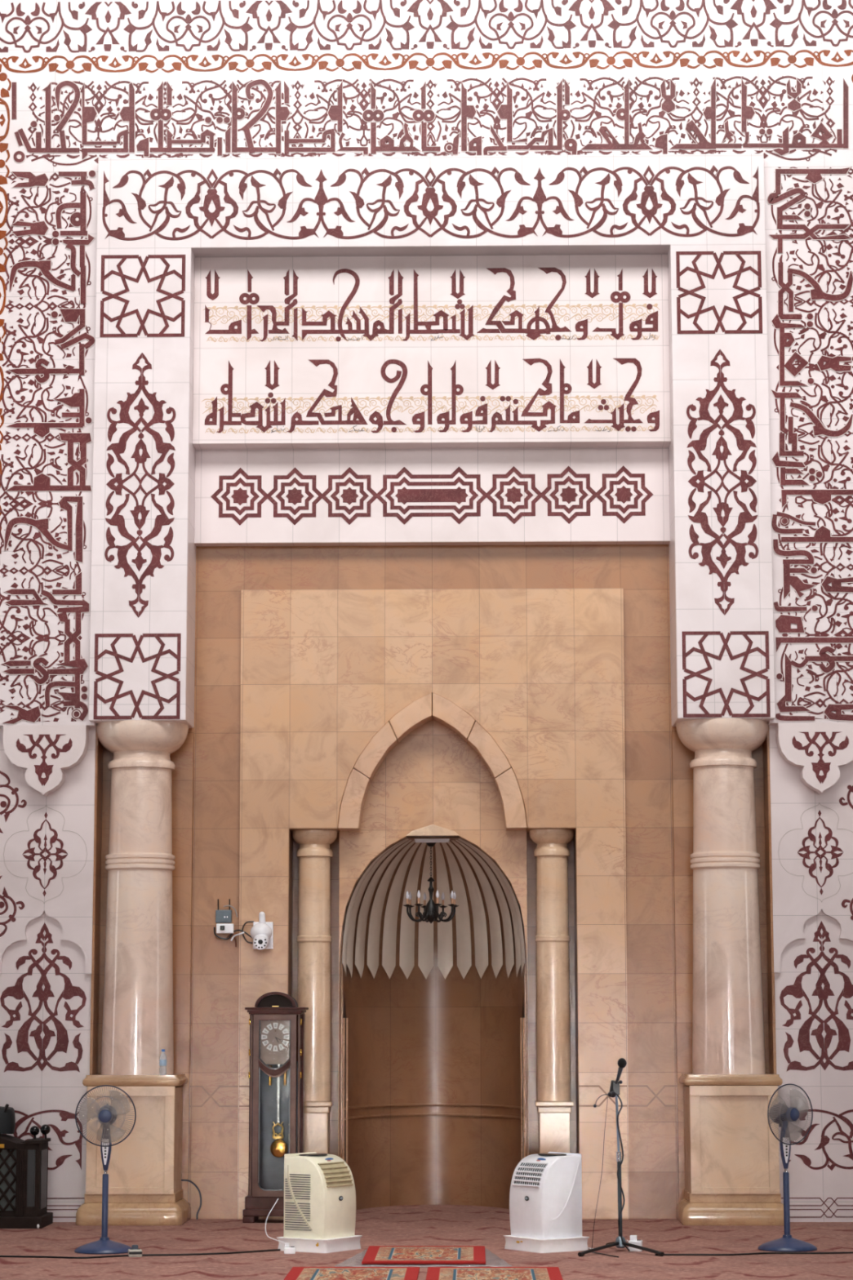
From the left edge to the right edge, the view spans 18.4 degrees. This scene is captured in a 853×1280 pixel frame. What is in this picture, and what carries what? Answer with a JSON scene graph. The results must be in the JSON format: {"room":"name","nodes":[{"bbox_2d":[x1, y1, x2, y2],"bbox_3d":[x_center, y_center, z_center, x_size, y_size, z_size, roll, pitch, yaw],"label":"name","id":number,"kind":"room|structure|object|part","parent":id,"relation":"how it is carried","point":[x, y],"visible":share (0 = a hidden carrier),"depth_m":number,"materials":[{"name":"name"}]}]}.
{"room":"mosque","nodes":[
{"label":"mosque","id":0,"kind":"room"},
{"bbox_2d":[0,0,852,1222],"bbox_3d":[0.042,-0.816,20.831,10.506,10.600,0.809,0,-8,1],"label":"wall","id":1,"kind":"structure","parent":0,"point":[91,80],"depth_m":20.71,"materials":[{"name":"white stone"}]},
{"bbox_2d":[192,253,671,449],"bbox_3d":[0.039,-2.284,20.987,3.768,1.530,0.383,0,-8,1],"label":"calligraphy panel","id":2,"kind":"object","parent":1,"relation":"attached to","point":[504,351],"depth_m":20.79,"materials":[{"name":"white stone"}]},
{"bbox_2d":[0,1204,852,1279],"bbox_3d":[-0.201,2.425,5.917,18.000,0.100,32.400,0,-8,1],"label":"floor","id":3,"kind":"structure","parent":0,"point":[408,1224],"depth_m":17.59,"materials":[{"name":"carpet"}]},
{"bbox_2d":[0,1133,53,1228],"bbox_3d":[-3.150,4.028,19.603,0.660,0.668,0.520,0,-8,1],"label":"cabinet","id":4,"kind":"object","parent":3,"relation":"on","point":[24,1164],"visible":0.99,"depth_m":19.40,"materials":[{"name":"black wood"}]},
{"bbox_2d":[0,1103,15,1133],"bbox_3d":[-3.280,3.588,19.724,0.381,0.232,0.217,0,-8,1],"label":"bag","id":5,"kind":"object","parent":4,"relation":"on","point":[7,1121],"visible":1,"depth_m":19.64,"materials":[{"name":"fabric"}]},
{"bbox_3d":[-3.142,3.497,19.642,0.042,0.063,0.026,-3,-9,22],"label":"zip pull","id":6,"kind":"part","parent":5,"relation":"part of","materials":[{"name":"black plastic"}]},
{"bbox_3d":[-2.989,3.989,19.404,0.080,0.541,0.069,0,-8,1],"label":"fluted post","id":7,"kind":"part","parent":4,"relation":"part of","materials":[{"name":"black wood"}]},
{"bbox_2d":[29,1125,39,1138],"bbox_3d":[-2.927,3.678,19.630,0.072,0.098,0.073,0,-8,1],"label":"microphone","id":8,"kind":"object","parent":4,"relation":"on","point":[34,1130],"visible":1,"depth_m":19.61,"materials":[{"name":"black plastic"}]},
{"bbox_3d":[-2.866,4.003,19.531,0.067,0.435,0.356,-2,-9,15],"label":"wing panel","id":9,"kind":"part","parent":4,"relation":"part of","materials":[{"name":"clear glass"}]},
{"bbox_2d":[40,1124,50,1138],"bbox_3d":[-2.848,3.672,19.629,0.076,0.108,0.076,0,-8,1],"label":"microphone","id":10,"kind":"object","parent":4,"relation":"on","point":[45,1129],"visible":1,"depth_m":19.61,"materials":[{"name":"black plastic"}]},
{"bbox_2d":[74,1084,136,1254],"bbox_3d":[-2.124,3.498,17.417,0.403,1.087,0.392,0,-8,1],"label":"pedestal fan","id":11,"kind":"object","parent":3,"relation":"on","point":[107,1114],"visible":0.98,"depth_m":17.38,"materials":[{"name":"blue plastic"}]},
{"bbox_3d":[-2.127,3.390,17.407,0.046,0.167,0.016,0,-8,1],"label":"control panel","id":12,"kind":"part","parent":11,"relation":"part of","materials":[{"name":"white plastic"}]},
{"bbox_2d":[75,720,191,1225],"bbox_3d":[-2.217,2.542,20.239,0.800,3.790,0.800,0,-8,1],"label":"marble column","id":13,"kind":"structure","parent":3,"relation":"on","point":[144,1171],"depth_m":20.01,"materials":[{"name":"beige stone"}]},
{"bbox_3d":[-2.221,3.751,19.722,0.660,0.798,0.036,0,-8,1],"label":"panel frame","id":14,"kind":"part","parent":13,"relation":"part of","materials":[{"name":"beige stone"}]},
{"bbox_3d":[-2.215,4.338,19.978,0.800,0.160,0.800,0,-8,1],"label":"moulding","id":15,"kind":"part","parent":13,"relation":"part of","materials":[{"name":"stone"}]},
{"bbox_3d":[-2.216,3.366,20.119,0.736,0.084,0.736,0,-8,1],"label":"cap moulding","id":16,"kind":"part","parent":13,"relation":"part of","materials":[{"name":"stone"}]},
{"bbox_3d":[-2.218,1.726,20.357,0.540,0.130,0.540,0,-8,1],"label":"ring moulding","id":17,"kind":"part","parent":13,"relation":"part of","materials":[{"name":"beige stone"}]},
{"bbox_2d":[159,1048,166,1065],"bbox_3d":[-1.988,3.185,19.831,0.055,0.192,0.055,0,-8,1],"label":"water bottle","id":18,"kind":"object","parent":13,"relation":"on","point":[162,1062],"visible":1,"depth_m":19.81,"materials":[{"name":"clear plastic"}]},
{"bbox_2d":[181,1179,201,1219],"bbox_3d":[-1.812,4.280,20.118,0.190,0.301,0.045,-3,-9,21],"label":"cable","id":19,"kind":"object","parent":13,"relation":"attached to","point":[188,1180],"visible":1,"depth_m":20.10,"materials":[{"name":"black plastic"}]},
{"bbox_2d":[128,1244,142,1257],"bbox_3d":[-1.885,3.948,16.991,0.085,0.073,0.093,1,-8,-10],"label":"socket","id":20,"kind":"object","parent":3,"relation":"on","point":[135,1251],"visible":1,"depth_m":16.95,"materials":[{"name":"white plastic"}]},
{"bbox_2d":[0,1248,280,1258],"bbox_3d":[-1.828,3.990,17.069,1.947,0.012,0.278,2,-9,-14],"label":"cable","id":21,"kind":"object","parent":3,"relation":"on","point":[272,1250],"visible":0.97,"depth_m":17.02,"materials":[{"name":"black plastic"}]},
{"bbox_2d":[242,991,308,1222],"bbox_3d":[-1.145,3.551,20.022,0.470,1.727,0.278,-1,-8,3],"label":"clock","id":22,"kind":"object","parent":3,"relation":"on","point":[277,1051],"visible":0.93,"depth_m":20.00,"materials":[{"name":"red wood"}]},
{"bbox_3d":[-1.331,3.532,19.969,0.018,1.360,0.050,-1,-8,3],"label":"corner post","id":23,"kind":"part","parent":22,"relation":"part of","materials":[{"name":"brown wood"}]},
{"bbox_3d":[-1.236,3.025,20.028,0.044,0.038,0.007,-1,-8,3],"label":"numeral plate","id":24,"kind":"part","parent":22,"relation":"part of","materials":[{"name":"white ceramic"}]},
{"bbox_3d":[-1.227,2.980,20.034,0.051,0.046,0.007,-1,-8,3],"label":"numeral plate","id":25,"kind":"part","parent":22,"relation":"part of","materials":[{"name":"white ceramic"}]},
{"bbox_3d":[-1.227,3.071,20.021,0.051,0.046,0.007,-1,-8,3],"label":"numeral plate","id":26,"kind":"part","parent":22,"relation":"part of","materials":[{"name":"white ceramic"}]},
{"bbox_3d":[-1.196,3.101,20.015,0.046,0.051,0.007,-1,-8,3],"label":"numeral plate","id":27,"kind":"part","parent":22,"relation":"part of","materials":[{"name":"white ceramic"}]},
{"bbox_3d":[-1.196,2.949,20.037,0.046,0.051,0.007,-1,-8,3],"label":"numeral plate","id":28,"kind":"part","parent":22,"relation":"part of","materials":[{"name":"white ceramic"}]},
{"bbox_3d":[-1.153,3.241,19.936,0.244,0.125,0.018,-1,-8,3],"label":"divider moulding","id":29,"kind":"part","parent":22,"relation":"part of","materials":[{"name":"red wood"}]},
{"bbox_3d":[-1.152,3.524,19.916,0.330,1.360,0.035,-1,-8,3],"label":"door","id":30,"kind":"part","parent":22,"relation":"part of","materials":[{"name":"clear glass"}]},
{"bbox_3d":[-1.150,3.110,20.011,0.038,0.044,0.007,-1,-8,3],"label":"numeral plate","id":31,"kind":"part","parent":22,"relation":"part of","materials":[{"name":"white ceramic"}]},
{"bbox_3d":[-1.152,2.741,20.048,0.316,0.115,0.030,-1,-8,3],"label":"crown moulding","id":32,"kind":"part","parent":22,"relation":"part of","materials":[{"name":"red wood"}]},
{"bbox_3d":[-1.151,2.939,20.035,0.038,0.044,0.007,-1,-8,3],"label":"numeral plate","id":33,"kind":"part","parent":22,"relation":"part of","materials":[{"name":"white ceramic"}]},
{"bbox_3d":[-1.146,2.840,20.124,0.460,0.053,0.266,-1,-8,3],"label":"cornice","id":34,"kind":"part","parent":22,"relation":"part of","materials":[{"name":"red wood"}]},
{"bbox_3d":[-1.146,2.758,20.141,0.310,0.112,0.170,-1,-8,3],"label":"arched crown","id":35,"kind":"part","parent":22,"relation":"part of","materials":[{"name":"black wood"}]},
{"bbox_3d":[-1.105,3.100,20.009,0.046,0.051,0.007,-1,-8,3],"label":"numeral plate","id":36,"kind":"part","parent":22,"relation":"part of","materials":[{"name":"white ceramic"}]},
{"bbox_3d":[-1.105,2.948,20.031,0.046,0.051,0.007,-1,-8,3],"label":"numeral plate","id":37,"kind":"part","parent":22,"relation":"part of","materials":[{"name":"white ceramic"}]},
{"bbox_3d":[-1.074,3.069,20.012,0.051,0.046,0.007,-1,-8,3],"label":"numeral plate","id":38,"kind":"part","parent":22,"relation":"part of","materials":[{"name":"white ceramic"}]},
{"bbox_3d":[-1.074,2.978,20.025,0.051,0.046,0.007,-1,-8,3],"label":"numeral plate","id":39,"kind":"part","parent":22,"relation":"part of","materials":[{"name":"white ceramic"}]},
{"bbox_3d":[-0.968,3.529,19.947,0.018,1.360,0.050,-1,-8,3],"label":"corner post","id":40,"kind":"part","parent":22,"relation":"part of","materials":[{"name":"brown wood"}]},
{"bbox_3d":[-0.938,3.522,20.073,0.004,1.200,0.090,-1,-8,3],"label":"glass","id":41,"kind":"part","parent":22,"relation":"part of","materials":[{"name":"clear glass"}]},
{"bbox_2d":[284,1242,295,1253],"bbox_3d":[-0.894,3.977,17.184,0.075,0.069,0.060,0,-8,-2],"label":"socket","id":42,"kind":"object","parent":3,"relation":"on","point":[287,1250],"visible":1,"depth_m":17.15,"materials":[{"name":"white plastic"}]},
{"bbox_2d":[265,1198,284,1242],"bbox_3d":[-1.009,3.817,17.287,0.107,0.269,0.246,2,-8,-12],"label":"lead","id":43,"kind":"object","parent":42,"relation":"attached to","point":[277,1198],"visible":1,"depth_m":17.29,"materials":[{"name":"plastic"}]},
{"bbox_2d":[292,829,337,1154],"bbox_3d":[-0.882,2.993,20.582,0.356,2.993,0.356,0,-8,1],"label":"column","id":44,"kind":"structure","parent":3,"relation":"on","point":[314,853],"depth_m":20.54,"materials":[{"name":"beige stone"}]},
{"bbox_3d":[-0.883,2.353,20.675,0.278,0.055,0.278,0,-8,1],"label":"ring moulding","id":45,"kind":"part","parent":44,"relation":"part of","materials":[{"name":"beige stone"}]},
{"bbox_2d":[276,1235,361,1253],"bbox_3d":[-0.712,4.013,17.492,0.412,0.085,0.443,-5,-10,33],"label":"tray","id":46,"kind":"object","parent":3,"relation":"on","point":[351,1242],"visible":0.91,"depth_m":17.32,"materials":[{"name":"white plastic"}]},
{"bbox_2d":[283,1151,355,1239],"bbox_3d":[-0.708,3.702,17.532,0.345,0.542,0.373,-5,-10,33],"label":"air conditioner","id":47,"kind":"object","parent":46,"relation":"on","point":[320,1193],"visible":1,"depth_m":17.41,"materials":[{"name":"beige plastic"}]},
{"bbox_2d":[317,1161,353,1187],"bbox_3d":[-0.605,3.555,17.488,0.229,0.156,0.295,0,-8,1],"label":"grille","id":48,"kind":"object","parent":47,"relation":"attached to","point":[330,1174],"depth_m":17.46,"materials":[{"name":"beige plastic"}]},
{"bbox_2d":[283,1266,419,1279],"bbox_3d":[-0.443,3.748,15.422,0.780,0.014,1.380,0,-8,1],"label":"rug","id":49,"kind":"object","parent":3,"relation":"on","point":[295,1273],"visible":1,"depth_m":15.65,"materials":[{"name":"red fabric"}]},
{"bbox_2d":[426,1266,563,1279],"bbox_3d":[0.397,3.745,15.407,0.800,0.014,1.380,0,-8,1],"label":"rug","id":50,"kind":"object","parent":3,"relation":"on","point":[433,1273],"visible":1,"depth_m":15.64,"materials":[{"name":"red fabric"}]},
{"bbox_2d":[503,1235,589,1253],"bbox_3d":[0.796,4.009,17.479,0.412,0.085,0.443,5,-10,-34],"label":"tray","id":51,"kind":"object","parent":3,"relation":"on","point":[512,1242],"visible":0.91,"depth_m":17.32,"materials":[{"name":"white plastic"}]},
{"bbox_2d":[509,1151,582,1239],"bbox_3d":[0.792,3.698,17.519,0.345,0.542,0.374,5,-10,-34],"label":"air conditioner","id":52,"kind":"object","parent":51,"relation":"on","point":[545,1194],"visible":1,"depth_m":17.40,"materials":[{"name":"white plastic"}]},
{"bbox_2d":[511,1160,548,1187],"bbox_3d":[0.689,3.551,17.473,0.239,0.156,0.290,0,-8,1],"label":"grille","id":53,"kind":"object","parent":52,"relation":"attached to","point":[527,1174],"depth_m":17.45,"materials":[{"name":"white plastic"}]},
{"bbox_2d":[528,828,574,1153],"bbox_3d":[0.992,2.985,20.550,0.356,2.993,0.356,0,-8,1],"label":"column","id":54,"kind":"structure","parent":3,"relation":"on","point":[553,1104],"depth_m":20.49,"materials":[{"name":"beige stone"}]},
{"bbox_3d":[0.992,2.346,20.643,0.278,0.055,0.278,0,-8,1],"label":"ring moulding","id":55,"kind":"part","parent":54,"relation":"part of","materials":[{"name":"beige stone"}]},
{"bbox_2d":[592,1251,618,1257],"bbox_3d":[1.140,3.985,17.064,0.016,0.008,0.486,3,-9,-21],"label":"lead","id":56,"kind":"object","parent":3,"relation":"on","point":[593,1251],"visible":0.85,"depth_m":17.00,"materials":[{"name":"black plastic"}]},
{"bbox_2d":[577,1080,664,1256],"bbox_3d":[1.260,3.447,17.364,0.559,1.162,0.738,0,-8,1],"label":"microphone stand","id":57,"kind":"object","parent":3,"relation":"on","point":[620,1242],"visible":1,"depth_m":17.38,"materials":[{"name":"grey metal"}]},
{"bbox_3d":[1.136,3.968,17.142,0.303,0.062,0.432,0,-8,1],"label":"leg","id":58,"kind":"part","parent":57,"relation":"part of","materials":[{"name":"black plastic"}]},
{"bbox_2d":[593,1092,612,1107],"bbox_3d":[1.170,3.050,17.436,0.128,0.102,0.032,0,-8,1],"label":"gooseneck microphone","id":59,"kind":"object","parent":57,"relation":"attached to","point":[610,1094],"visible":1,"depth_m":17.43,"materials":[{"name":"black plastic"}]},
{"bbox_2d":[616,1057,626,1080],"bbox_3d":[1.297,2.852,17.451,0.062,0.151,0.062,8,-11,-43],"label":"microphone","id":60,"kind":"object","parent":57,"relation":"attached to","point":[622,1063],"visible":1,"depth_m":17.44,"materials":[{"name":"black plastic"}]},
{"bbox_3d":[1.282,2.881,17.447,0.049,0.092,0.032,0,-8,1],"label":"handle","id":61,"kind":"part","parent":60,"relation":"part of","materials":[{"name":"black plastic"}]},
{"bbox_3d":[1.401,3.968,17.147,0.022,0.062,0.472,5,-10,-30],"label":"leg","id":62,"kind":"part","parent":57,"relation":"part of","materials":[{"name":"black plastic"}]},
{"bbox_2d":[628,1235,643,1251],"bbox_3d":[1.378,3.977,17.331,0.090,0.104,0.080,-1,-8,10],"label":"socket","id":63,"kind":"object","parent":3,"relation":"on","point":[633,1238],"visible":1,"depth_m":17.29,"materials":[{"name":"white plastic"}]},
{"bbox_2d":[675,718,783,1225],"bbox_3d":[2.306,2.524,20.161,0.800,3.790,0.800,0,-8,1],"label":"marble column","id":64,"kind":"structure","parent":3,"relation":"on","point":[732,1154],"depth_m":19.92,"materials":[{"name":"beige stone"}]},
{"bbox_3d":[2.305,1.708,20.280,0.540,0.130,0.540,0,-8,1],"label":"ring moulding","id":65,"kind":"part","parent":64,"relation":"part of","materials":[{"name":"beige stone"}]},
{"bbox_3d":[2.309,4.321,19.900,0.800,0.160,0.800,0,-8,1],"label":"moulding","id":66,"kind":"part","parent":64,"relation":"part of","materials":[{"name":"stone"}]},
{"bbox_3d":[2.307,3.349,20.041,0.736,0.084,0.736,0,-8,1],"label":"cap moulding","id":67,"kind":"part","parent":64,"relation":"part of","materials":[{"name":"stone"}]},
{"bbox_3d":[2.302,3.734,19.644,0.660,0.798,0.036,0,-8,1],"label":"panel frame","id":68,"kind":"part","parent":64,"relation":"part of","materials":[{"name":"beige stone"}]},
{"bbox_2d":[654,1251,852,1255],"bbox_3d":[2.170,3.983,17.057,1.388,0.012,0.085,1,-8,-8],"label":"cable","id":69,"kind":"object","parent":3,"relation":"on","point":[844,1252],"visible":1,"depth_m":17.07,"materials":[{"name":"black plastic"}]},
{"bbox_2d":[758,1083,817,1252],"bbox_3d":[2.396,3.507,17.519,0.393,1.087,0.392,0,-8,1],"label":"pedestal fan","id":70,"kind":"object","parent":3,"relation":"on","point":[780,1113],"visible":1,"depth_m":17.48,"materials":[{"name":"blue plastic"}]},
{"bbox_3d":[2.397,3.399,17.509,0.046,0.167,0.015,0,-8,-3],"label":"control panel","id":71,"kind":"part","parent":70,"relation":"part of","materials":[{"name":"white plastic"}]},
{"bbox_3d":[-0.007,3.959,16.879,1.100,0.008,1.420,0,-8,1],"label":"plastic sheet","id":72,"kind":"object","parent":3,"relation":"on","visible":0},
{"bbox_2d":[361,1245,485,1264],"bbox_3d":[-0.007,3.942,16.856,0.770,0.016,1.150,0,-8,1],"label":"mat","id":73,"kind":"object","parent":72,"relation":"on","point":[375,1255],"visible":1,"depth_m":16.74,"materials":[{"name":"red fabric"}]},
{"bbox_2d":[97,544,769,1219],"bbox_3d":[0.052,1.867,20.762,5.240,5.270,0.595,0,-8,1],"label":"wall","id":74,"kind":"structure","parent":0,"point":[380,696],"depth_m":20.67,"materials":[{"name":"beige stone"}]},
{"bbox_2d":[215,898,231,923],"bbox_3d":[-1.584,2.116,20.528,0.125,0.185,0.038,0,-8,1],"label":"router","id":75,"kind":"object","parent":74,"relation":"attached to","point":[221,916],"visible":1,"depth_m":20.51,"materials":[{"name":"grey plastic"}]},
{"bbox_2d":[223,905,237,917],"bbox_3d":[-1.529,2.117,20.524,0.114,0.096,0.010,0,-8,1],"label":"cable","id":76,"kind":"object","parent":75,"relation":"attached to","point":[224,905],"visible":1,"depth_m":20.52,"materials":[{"name":"grey plastic"}]},
{"bbox_2d":[216,924,234,933],"bbox_3d":[-1.572,2.250,20.492,0.135,0.075,0.075,0,-8,1],"label":"junction box","id":77,"kind":"object","parent":74,"relation":"attached to","point":[220,928],"visible":1,"depth_m":20.48,"materials":[{"name":"white plastic"}]},
{"bbox_2d":[226,933,236,946],"bbox_3d":[-1.522,2.341,20.496,0.080,0.106,0.010,0,-8,1],"label":"cable","id":78,"kind":"object","parent":77,"relation":"hanging from","point":[229,934],"visible":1,"depth_m":20.50,"materials":[{"name":"brown plastic"}]},
{"bbox_2d":[213,927,251,939],"bbox_3d":[-1.492,2.285,20.465,0.340,0.103,0.056,-3,-9,18],"label":"power cable","id":79,"kind":"object","parent":77,"relation":"attached to","point":[242,931],"visible":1,"depth_m":20.49,"materials":[{"name":"black plastic"}]},
{"bbox_2d":[230,931,244,941],"bbox_3d":[-1.472,2.307,20.454,0.132,0.072,0.030,-6,-10,37],"label":"cable","id":80,"kind":"object","parent":77,"relation":"attached to","point":[241,933],"visible":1,"depth_m":20.46,"materials":[{"name":"plastic"}]},
{"bbox_2d":[249,911,273,950],"bbox_3d":[-1.281,2.252,20.353,0.172,0.302,0.221,0,-8,1],"label":"security camera","id":81,"kind":"object","parent":74,"relation":"attached to","point":[261,932],"visible":1,"depth_m":20.30,"materials":[{"name":"white plastic"}]},
{"bbox_2d":[241,920,253,943],"bbox_3d":[-1.389,2.273,20.435,0.096,0.176,0.011,0,-8,1],"label":"cable","id":82,"kind":"object","parent":81,"relation":"attached to","point":[244,924],"visible":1,"depth_m":20.44,"materials":[{"name":"black plastic"}]},
{"bbox_3d":[-1.270,2.298,20.437,0.155,0.210,0.040,0,-8,1],"label":"mounting plate","id":83,"kind":"part","parent":81,"relation":"part of","materials":[{"name":"white plastic"}]},
{"bbox_2d":[194,447,670,546],"bbox_3d":[0.043,-1.142,20.927,3.768,0.767,0.173,0,-8,1],"label":"geometric ornament panel","id":84,"kind":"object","parent":74,"relation":"attached to","point":[551,495],"depth_m":20.84,"materials":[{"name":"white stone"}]},
{"bbox_2d":[88,153,775,728],"bbox_3d":[0.038,-1.565,20.756,5.260,4.480,0.633,0,-8,1],"label":"trim","id":85,"kind":"structure","parent":74,"relation":"attached to","point":[706,212],"depth_m":20.59,"materials":[{"name":"white stone"}]},
{"bbox_3d":[0.051,2.050,20.708,3.031,4.893,0.470,0,-8,1],"label":"raised panel","id":86,"kind":"part","parent":74,"relation":"part of","materials":[{"name":"beige stone"}]},
{"bbox_2d":[339,837,528,1209],"bbox_3d":[0.066,3.109,21.330,1.478,3.015,1.306,0,-8,1],"label":"wall niche","id":87,"kind":"object","parent":74,"relation":"in","point":[433,1020],"visible":0.94,"depth_m":21.70,"materials":[{"name":"brown wood"}]},
{"bbox_3d":[-0.648,3.621,20.867,0.022,1.230,0.194,-1,-8,7],"label":"slot frame","id":88,"kind":"part","parent":87,"relation":"part of","materials":[{"name":"brown wood"}]},
{"bbox_2d":[404,842,458,923],"bbox_3d":[0.036,1.937,21.063,0.449,0.670,0.449,0,-8,1],"label":"chandelier","id":89,"kind":"object","parent":87,"relation":"hanging from","point":[430,913],"visible":1,"depth_m":20.99,"materials":[{"name":"metal"}]},
{"bbox_3d":[-0.078,2.190,20.995,0.171,0.121,0.017,2,-9,-15],"label":"arm","id":90,"kind":"part","parent":89,"relation":"part of","materials":[{"name":"metal"}]},
{"bbox_3d":[-0.066,2.203,21.084,0.171,0.121,0.017,-5,-10,30],"label":"arm","id":91,"kind":"part","parent":89,"relation":"part of","materials":[{"name":"metal"}]},
{"bbox_3d":[-0.022,2.179,20.924,0.017,0.121,0.171,-5,-10,30],"label":"arm","id":92,"kind":"part","parent":89,"relation":"part of","materials":[{"name":"metal"}]},
{"bbox_3d":[-0.014,2.069,21.234,0.028,0.068,0.028,0,-8,1],"label":"bulb","id":93,"kind":"part","parent":89,"relation":"part of","materials":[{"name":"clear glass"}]},
{"bbox_3d":[0.036,2.083,21.042,0.104,0.375,0.104,0,-8,1],"label":"stem","id":94,"kind":"part","parent":89,"relation":"part of","materials":[{"name":"metal"}]},
{"bbox_3d":[0.036,1.779,21.086,0.013,0.274,0.013,8,-11,-43],"label":"chain","id":95,"kind":"part","parent":89,"relation":"part of","materials":[{"name":"metal"}]},
{"bbox_3d":[0.067,2.178,20.913,0.017,0.121,0.171,2,-9,-15],"label":"arm","id":96,"kind":"part","parent":89,"relation":"part of","materials":[{"name":"metal"}]},
{"bbox_3d":[0.096,2.209,21.127,0.017,0.121,0.170,-5,-10,30],"label":"arm","id":97,"kind":"part","parent":89,"relation":"part of","materials":[{"name":"metal"}]},
{"bbox_3d":[0.139,2.186,20.967,0.170,0.121,0.017,-5,-10,30],"label":"arm","id":98,"kind":"part","parent":89,"relation":"part of","materials":[{"name":"metal"}]},
{"bbox_3d":[0.151,2.198,21.056,0.171,0.121,0.017,2,-9,-15],"label":"arm","id":99,"kind":"part","parent":89,"relation":"part of","materials":[{"name":"metal"}]},
{"bbox_2d":[414,838,449,842],"bbox_3d":[0.044,1.602,20.975,0.280,0.029,0.040,0,-8,1],"label":"strip light","id":100,"kind":"object","parent":87,"relation":"attached to","point":[447,840],"visible":1,"depth_m":20.96,"materials":[{"name":"white plastic"}]},
{"bbox_3d":[0.768,3.616,20.843,0.022,1.230,0.194,1,-8,-5],"label":"slot frame","id":101,"kind":"part","parent":87,"relation":"part of","materials":[{"name":"brown wood"}]}
]}

